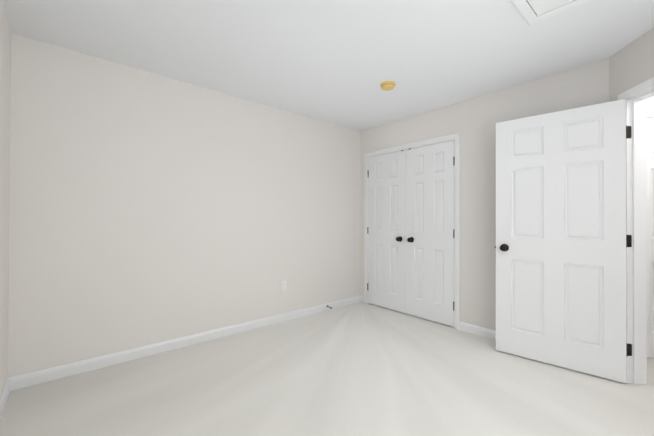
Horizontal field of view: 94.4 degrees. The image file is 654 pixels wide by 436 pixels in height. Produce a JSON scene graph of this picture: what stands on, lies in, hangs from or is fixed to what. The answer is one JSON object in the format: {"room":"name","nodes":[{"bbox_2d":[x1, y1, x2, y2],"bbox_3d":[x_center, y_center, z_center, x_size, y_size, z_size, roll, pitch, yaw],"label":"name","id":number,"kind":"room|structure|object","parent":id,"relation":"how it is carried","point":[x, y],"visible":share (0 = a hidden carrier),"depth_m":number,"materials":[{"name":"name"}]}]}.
{"room":"empty bedroom","nodes":[
{"label":"empty bedroom","id":0,"kind":"room"},
{"bbox_2d":[0,0,10,397],"bbox_3d":[-1.085,-0.049,0.721,0.120,2.440,3.686,0,0,-41],"label":"wall","id":1,"kind":"structure","parent":0,"point":[5,60],"depth_m":1.90,"materials":[{"name":"white paint"}]},
{"bbox_2d":[0,379,11,420],"bbox_3d":[-1.029,1.128,0.746,0.013,0.088,3.416,0,0,-41],"label":"baseboard","id":2,"kind":"structure","parent":1,"relation":"attached to","point":[8,387],"depth_m":1.90,"materials":[{"name":"white paint"}]},
{"bbox_2d":[8,33,359,377],"bbox_3d":[-0.590,-0.032,3.504,4.507,2.440,0.120,0,0,-41],"label":"wall","id":3,"kind":"structure","parent":0,"point":[146,208],"depth_m":2.64,"materials":[{"name":"white paint"}]},
{"bbox_2d":[8,295,363,389],"bbox_3d":[-0.840,1.142,3.186,3.487,0.088,0.030,0,0,-41],"label":"baseboard","id":4,"kind":"structure","parent":3,"relation":"attached to","point":[38,377],"depth_m":2.64,"materials":[{"name":"white paint"}]},
{"bbox_2d":[281,281,285,290],"bbox_3d":[-0.501,0.784,3.494,0.070,0.115,0.008,0,0,-41],"label":"electrical outlet","id":5,"kind":"object","parent":3,"relation":"attached to","point":[283,285],"visible":1,"depth_m":3.49,"materials":[{"name":"white plastic"}]},
{"bbox_2d":[0,302,653,435],"bbox_3d":[1.470,1.237,1.963,5.987,0.100,5.500,0,0,-41],"label":"floor","id":6,"kind":"structure","parent":0,"point":[360,369],"depth_m":2.06,"materials":[{"name":"carpet"}]},
{"bbox_2d":[1,0,653,130],"bbox_3d":[1.478,-1.303,1.977,5.987,0.100,5.500,0,0,-41],"label":"ceiling","id":7,"kind":"structure","parent":0,"point":[337,62],"depth_m":2.18,"materials":[{"name":"white paint"}]},
{"bbox_2d":[380,81,395,90],"bbox_3d":[0.570,-1.230,2.831,0.138,0.044,0.138,0,0,-41],"label":"smoke detector","id":8,"kind":"object","parent":7,"relation":"attached to","point":[387,85],"visible":1,"depth_m":2.79,"materials":[{"name":"yellow plastic"}]},
{"bbox_2d":[510,0,589,25],"bbox_3d":[1.323,-1.250,1.420,0.690,0.013,0.840,0,0,-41],"label":"attic hatch","id":9,"kind":"object","parent":7,"relation":"attached to","point":[531,12],"visible":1,"depth_m":1.79,"materials":[{"name":"white paint"}]},
{"bbox_2d":[360,58,608,330],"bbox_3d":[1.379,-0.026,3.386,0.120,2.440,2.871,0,0,-41],"label":"wall","id":10,"kind":"structure","parent":0,"point":[473,121],"depth_m":3.08,"materials":[{"name":"beige paint"}]},
{"bbox_2d":[368,150,405,312],"bbox_3d":[0.765,0.168,3.982,0.100,2.030,0.616,0,0,-41],"label":"closet door","id":11,"kind":"structure","parent":10,"relation":"in","point":[387,232],"depth_m":3.97,"materials":[{"name":"white paint"}]},
{"bbox_2d":[364,133,459,329],"bbox_3d":[1.020,0.163,3.792,0.134,2.065,1.278,0,0,-41],"label":"door frame","id":12,"kind":"structure","parent":10,"relation":"attached to","point":[454,182],"depth_m":3.29,"materials":[{"name":"white paint"}]},
{"bbox_2d":[406,140,453,326],"bbox_3d":[1.170,0.167,3.513,0.100,2.030,0.616,0,0,-41],"label":"closet door","id":13,"kind":"structure","parent":10,"relation":"in","point":[429,232],"depth_m":3.50,"materials":[{"name":"white paint"}]},
{"bbox_2d":[459,322,495,339],"bbox_3d":[1.849,1.148,2.719,0.049,0.088,1.341,0,0,-41],"label":"baseboard","id":14,"kind":"structure","parent":10,"relation":"attached to","point":[484,332],"depth_m":3.09,"materials":[{"name":"white paint"}]},
{"bbox_2d":[609,27,653,101],"bbox_3d":[2.165,-0.032,1.759,0.120,2.440,1.920,0,0,9],"label":"wall","id":15,"kind":"structure","parent":0,"point":[631,64],"depth_m":2.15,"materials":[{"name":"paint"}]},
{"bbox_2d":[495,99,626,383],"bbox_3d":[1.830,0.163,2.452,0.844,2.030,0.164,0,0,42],"label":"entry door","id":16,"kind":"structure","parent":15,"relation":"in","point":[560,246],"depth_m":2.39,"materials":[{"name":"white paint"}]},
{"bbox_2d":[617,77,653,384],"bbox_3d":[2.166,0.134,1.767,0.155,2.108,0.963,0,0,9],"label":"door frame","id":17,"kind":"structure","parent":15,"relation":"attached to","point":[636,236],"depth_m":2.18,"materials":[{"name":"white paint"}]},
{"bbox_2d":[646,96,653,109],"bbox_3d":[3.008,-0.025,2.593,1.300,2.440,0.120,0,0,9],"label":"wall","id":18,"kind":"structure","parent":0,"point":[649,103],"depth_m":2.58,"materials":[{"name":"white paint"}]},
{"bbox_2d":[646,110,653,117],"bbox_3d":[2.986,0.141,2.526,0.842,2.108,0.018,0,0,9],"label":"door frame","id":19,"kind":"structure","parent":18,"relation":"attached to","point":[649,113],"depth_m":2.56,"materials":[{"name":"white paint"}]},
{"bbox_2d":[646,118,653,357],"bbox_3d":[2.984,0.168,2.520,0.712,2.030,0.099,0,0,9],"label":"hall door","id":20,"kind":"structure","parent":18,"relation":"in","point":[650,220],"depth_m":2.57,"materials":[{"name":"white paint"}]}
]}

